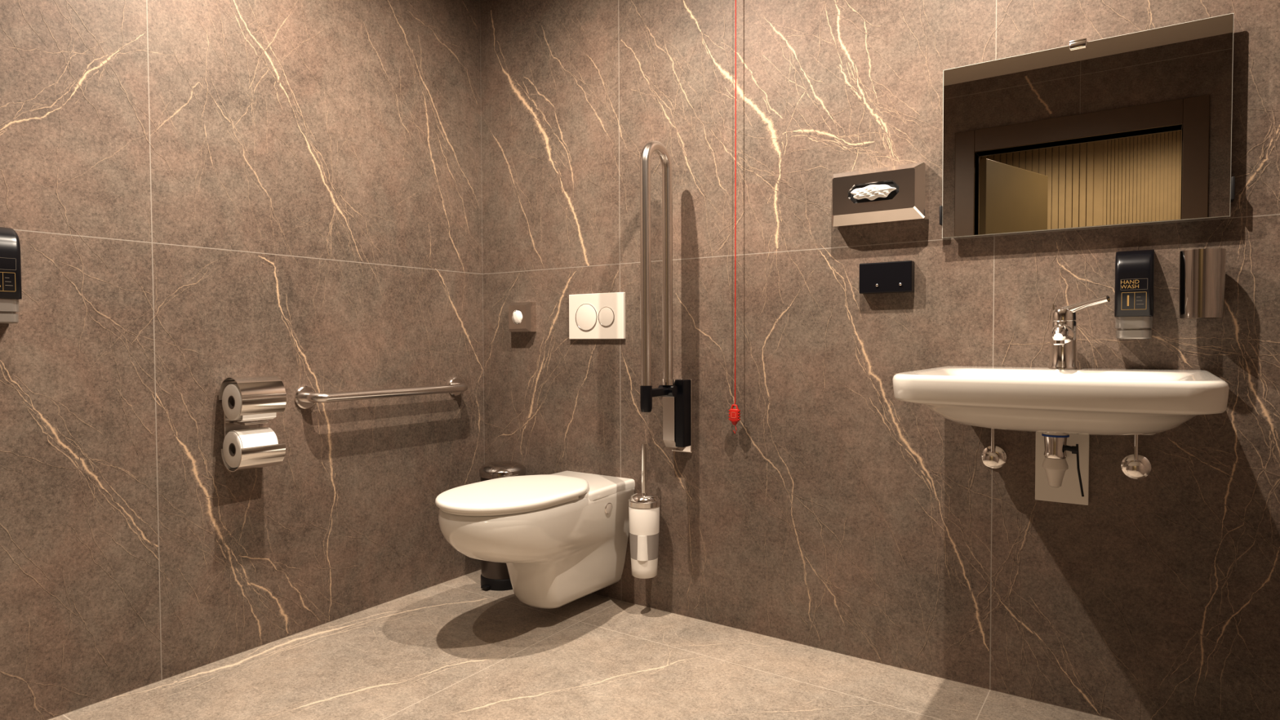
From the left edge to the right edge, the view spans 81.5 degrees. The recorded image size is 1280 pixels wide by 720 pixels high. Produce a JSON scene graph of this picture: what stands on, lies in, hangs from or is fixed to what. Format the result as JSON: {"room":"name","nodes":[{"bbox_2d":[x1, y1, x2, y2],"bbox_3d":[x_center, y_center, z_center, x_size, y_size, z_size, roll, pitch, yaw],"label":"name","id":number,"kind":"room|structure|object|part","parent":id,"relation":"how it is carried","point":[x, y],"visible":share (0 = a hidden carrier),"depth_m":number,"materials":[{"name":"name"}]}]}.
{"room":"public restroom","nodes":[
{"label":"public restroom","id":0,"kind":"room"},
{"bbox_2d":[0,0,484,719],"bbox_3d":[-1.444,-0.355,1.938,0.120,2.680,2.920,1,2,34],"label":"wall","id":1,"kind":"structure","parent":0,"point":[196,195],"depth_m":2.16,"materials":[{"name":"brown stone"}]},
{"bbox_2d":[0,226,22,324],"bbox_3d":[-1.481,-0.196,1.709,0.081,0.224,0.075,1,2,34],"label":"soap dispenser","id":2,"kind":"object","parent":1,"relation":"attached to","point":[11,291],"visible":1,"depth_m":1.70,"materials":[{"name":"black plastic"}]},
{"bbox_3d":[-1.448,-0.178,1.687,0.001,0.043,0.048,1,2,34],"label":"number frame","id":3,"kind":"part","parent":2,"relation":"part of","materials":[{"name":"gold metal"}]},
{"bbox_2d":[218,375,286,471],"bbox_3d":[-1.134,0.183,2.177,0.135,0.271,0.129,1,2,34],"label":"paper holder","id":4,"kind":"object","parent":1,"relation":"attached to","point":[260,394],"visible":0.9,"depth_m":2.15,"materials":[{"name":"metal"}]},
{"bbox_3d":[-1.187,0.179,2.212,0.008,0.225,0.103,1,2,34],"label":"plate","id":5,"kind":"part","parent":4,"relation":"part of","materials":[{"name":"metal"}]},
{"bbox_2d":[222,383,276,422],"bbox_3d":[-1.138,0.121,2.168,0.105,0.107,0.110,1,2,34],"label":"toilet paper roll","id":6,"kind":"object","parent":4,"relation":"in","point":[232,397],"visible":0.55,"depth_m":2.13,"materials":[{"name":"paper"}]},
{"bbox_2d":[222,426,278,467],"bbox_3d":[-1.137,0.254,2.172,0.106,0.106,0.110,1,2,34],"label":"toilet paper roll","id":7,"kind":"object","parent":4,"relation":"in","point":[234,441],"visible":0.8,"depth_m":2.14,"materials":[{"name":"paper"}]},
{"bbox_3d":[-1.144,0.183,2.189,0.065,0.008,0.073,1,2,34],"label":"arm","id":8,"kind":"part","parent":4,"relation":"part of","materials":[{"name":"metal"}]},
{"bbox_2d":[218,375,286,415],"bbox_3d":[-1.134,0.101,2.174,0.133,0.107,0.129,1,2,34],"label":"hood","id":9,"kind":"object","parent":4,"relation":"attached to","point":[260,394],"depth_m":2.14,"materials":[{"name":"silver metal"}]},
{"bbox_2d":[220,443,285,471],"bbox_3d":[-1.133,0.283,2.179,0.118,0.071,0.129,1,2,34],"label":"tray","id":10,"kind":"object","parent":4,"relation":"on","point":[262,456],"depth_m":2.15,"materials":[{"name":"silver metal"}]},
{"bbox_2d":[293,377,467,408],"bbox_3d":[-0.862,0.112,2.615,0.088,0.074,0.697,1,2,34],"label":"grab bar","id":11,"kind":"object","parent":1,"relation":"attached to","point":[305,397],"visible":1,"depth_m":2.49,"materials":[{"name":"metal"}]},
{"bbox_2d":[48,569,1112,719],"bbox_3d":[-0.724,0.975,0.392,3.090,0.100,4.720,1,2,34],"label":"floor","id":12,"kind":"structure","parent":0,"point":[455,649],"depth_m":2.06,"materials":[{"name":"beige tile"}]},
{"bbox_2d":[479,461,525,591],"bbox_3d":[-0.524,0.624,2.845,0.176,0.466,0.176,-1,2,-11],"label":"pedal bin","id":13,"kind":"object","parent":12,"relation":"on","point":[495,576],"visible":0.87,"depth_m":2.77,"materials":[{"name":"metal"}]},
{"bbox_3d":[-0.525,0.415,2.839,0.176,0.048,0.176,1,2,34],"label":"lid","id":14,"kind":"part","parent":13,"relation":"part of","materials":[{"name":"silver metal"}]},
{"bbox_2d":[480,0,1279,719],"bbox_3d":[0.621,-0.371,2.217,2.970,2.680,0.121,1,2,34],"label":"wall","id":15,"kind":"structure","parent":0,"point":[840,514],"depth_m":2.14,"materials":[{"name":"brown stone"}]},
{"bbox_2d":[508,302,536,332],"bbox_3d":[-0.459,-0.165,2.861,0.113,0.113,0.052,1,2,34],"label":"dispenser","id":16,"kind":"object","parent":15,"relation":"attached to","point":[526,317],"visible":1,"depth_m":2.84,"materials":[{"name":"metal"}]},
{"bbox_2d":[435,471,635,608],"bbox_3d":[-0.348,0.605,2.415,0.376,0.403,0.701,1,2,34],"label":"toilet","id":17,"kind":"object","parent":15,"relation":"attached to","point":[561,538],"visible":1,"depth_m":2.34,"materials":[{"name":"ceramic"}]},
{"bbox_3d":[-0.439,0.433,2.279,0.352,0.010,0.358,1,2,34],"label":"seat","id":18,"kind":"part","parent":17,"relation":"part of","materials":[{"name":"plastic"}]},
{"bbox_3d":[-0.396,0.415,2.342,0.376,0.020,0.537,1,2,34],"label":"lid","id":19,"kind":"part","parent":17,"relation":"part of","materials":[{"name":"plastic"}]},
{"bbox_2d":[568,292,625,339],"bbox_3d":[-0.158,-0.157,2.676,0.248,0.164,0.017,1,2,34],"label":"flush plate","id":20,"kind":"object","parent":15,"relation":"attached to","point":[597,315],"visible":1,"depth_m":2.67,"materials":[{"name":"white plastic"}]},
{"bbox_2d":[628,443,660,578],"bbox_3d":[0.022,0.500,2.500,0.107,0.442,0.136,1,2,34],"label":"toilet brush","id":21,"kind":"object","parent":15,"relation":"attached to","point":[643,506],"visible":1,"depth_m":2.45,"materials":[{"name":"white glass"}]},
{"bbox_3d":[0.014,0.362,2.485,0.019,0.166,0.019,1,2,34],"label":"handle","id":22,"kind":"part","parent":21,"relation":"part of","materials":[{"name":"silver metal"}]},
{"bbox_2d":[640,140,693,453],"bbox_3d":[0.077,-0.190,2.382,0.080,1.002,0.235,1,2,34],"label":"grab rail","id":23,"kind":"object","parent":15,"relation":"attached to","point":[677,394],"visible":1,"depth_m":2.38,"materials":[{"name":"metal"}]},
{"bbox_3d":[0.053,-0.306,2.351,0.033,0.768,0.159,1,2,34],"label":"rail","id":24,"kind":"part","parent":23,"relation":"part of","materials":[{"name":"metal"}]},
{"bbox_3d":[0.141,0.185,2.484,0.080,0.246,0.012,1,2,34],"label":"wall plate","id":25,"kind":"part","parent":23,"relation":"part of","materials":[{"name":"metal"}]},
{"bbox_2d":[831,162,929,228],"bbox_3d":[0.657,-0.457,2.062,0.258,0.150,0.093,1,2,34],"label":"dispenser","id":26,"kind":"object","parent":15,"relation":"attached to","point":[895,194],"visible":1,"depth_m":2.03,"materials":[{"name":"metal"}]},
{"bbox_2d":[859,260,914,293],"bbox_3d":[0.689,-0.231,2.080,0.145,0.085,0.037,1,2,34],"label":"panel","id":27,"kind":"object","parent":15,"relation":"attached to","point":[894,277],"visible":1,"depth_m":2.07,"materials":[{"name":"black plastic"}]},
{"bbox_2d":[981,428,1006,468],"bbox_3d":[0.913,0.205,1.925,0.060,0.161,0.061,1,2,34],"label":"angle valve","id":28,"kind":"object","parent":15,"relation":"attached to","point":[993,456],"visible":0.97,"depth_m":1.93,"materials":[{"name":"silver metal"}]},
{"bbox_3d":[0.910,0.256,1.922,0.038,0.038,0.050,1,2,34],"label":"knob","id":29,"kind":"part","parent":28,"relation":"part of","materials":[{"name":"silver metal"}]},
{"bbox_2d":[892,365,1229,435],"bbox_3d":[0.901,0.089,1.619,0.572,0.124,0.576,1,2,34],"label":"washbasin","id":30,"kind":"object","parent":15,"relation":"attached to","point":[1080,401],"visible":1,"depth_m":1.41,"materials":[{"name":"ceramic"}]},
{"bbox_2d":[1035,431,1089,505],"bbox_3d":[1.015,0.252,1.800,0.117,0.214,0.154,1,2,34],"label":"trap","id":31,"kind":"object","parent":30,"relation":"attached to","point":[1061,460],"visible":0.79,"depth_m":1.83,"materials":[{"name":"plastic"}]},
{"bbox_2d":[1042,432,1068,435],"bbox_3d":[0.985,0.161,1.760,0.054,0.030,0.054,1,2,34],"label":"outlet","id":32,"kind":"object","parent":31,"relation":"attached to","point":[1043,433],"depth_m":1.74,"materials":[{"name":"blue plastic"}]},
{"bbox_2d":[1042,457,1068,487],"bbox_3d":[0.985,0.267,1.763,0.054,0.070,0.054,1,2,34],"label":"cup","id":33,"kind":"object","parent":31,"relation":"on","point":[1055,468],"depth_m":1.75,"materials":[{"name":"white plastic"}]},
{"bbox_3d":[1.012,0.256,1.733,0.021,0.121,0.043,-2,2,-41],"label":"pull rod","id":34,"kind":"part","parent":31,"relation":"part of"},
{"bbox_2d":[1048,295,1110,368],"bbox_3d":[1.001,-0.064,1.752,0.135,0.170,0.132,0,2,-8],"label":"faucet","id":35,"kind":"object","parent":30,"relation":"on","point":[1064,323],"visible":1,"depth_m":1.76,"materials":[{"name":"silver metal"}]},
{"bbox_3d":[0.983,-0.059,1.736,0.048,0.052,0.129,1,2,34],"label":"spout","id":36,"kind":"part","parent":35,"relation":"part of","materials":[{"name":"silver metal"}]},
{"bbox_3d":[1.044,-0.121,1.758,0.055,0.055,0.131,-1,2,-39],"label":"lever","id":37,"kind":"part","parent":35,"relation":"part of","materials":[{"name":"silver metal"}]},
{"bbox_2d":[939,13,1235,238],"bbox_3d":[1.059,-0.545,1.812,0.615,0.450,0.045,1,2,34],"label":"mirror","id":38,"kind":"object","parent":15,"relation":"attached to","point":[1132,128],"visible":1,"depth_m":1.78,"materials":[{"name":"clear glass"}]},
{"bbox_2d":[1114,249,1154,338],"bbox_3d":[1.154,-0.153,1.736,0.075,0.207,0.081,1,2,34],"label":"soap dispenser","id":39,"kind":"object","parent":15,"relation":"attached to","point":[1134,269],"visible":1,"depth_m":1.71,"materials":[{"name":"black plastic"}]},
{"bbox_3d":[1.132,-0.135,1.703,0.048,0.040,0.001,1,2,34],"label":"number frame","id":40,"kind":"part","parent":39,"relation":"part of","materials":[{"name":"gold metal"}]},
{"bbox_2d":[1120,434,1151,479],"bbox_3d":[1.169,0.207,1.750,0.060,0.157,0.061,1,2,34],"label":"angle valve","id":41,"kind":"object","parent":15,"relation":"attached to","point":[1135,466],"visible":0.96,"depth_m":1.75,"materials":[{"name":"silver metal"}]},
{"bbox_3d":[1.166,0.255,1.747,0.038,0.038,0.050,1,2,34],"label":"knob","id":42,"kind":"part","parent":41,"relation":"part of","materials":[{"name":"silver metal"}]},
{"bbox_2d":[1179,248,1226,319],"bbox_3d":[1.252,-0.167,1.656,0.083,0.151,0.104,1,2,34],"label":"paper towel dispenser","id":43,"kind":"object","parent":15,"relation":"attached to","point":[1202,271],"visible":1,"depth_m":1.62,"materials":[{"name":"silver metal"}]},
{"bbox_3d":[-0.734,-1.603,0.320,3.090,0.100,4.720,1,2,34],"label":"ceiling","id":44,"kind":"structure","parent":0,"visible":0},
{"bbox_2d":[728,0,740,434],"bbox_3d":[0.294,-0.689,2.312,0.037,1.844,0.023,1,2,34],"label":"pull cord","id":45,"kind":"object","parent":44,"relation":"hanging from","point":[735,414],"visible":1,"depth_m":2.32,"materials":[{"name":"red plastic"}]},
{"bbox_3d":[0.297,0.172,2.335,0.037,0.065,0.022,1,2,34],"label":"handle","id":46,"kind":"part","parent":45,"relation":"part of","materials":[{"name":"red plastic"}]},
{"bbox_3d":[0.295,-0.732,2.316,0.007,1.760,0.011,1,2,34],"label":"cord","id":47,"kind":"part","parent":45,"relation":"part of","materials":[{"name":"red fabric"}]}
]}

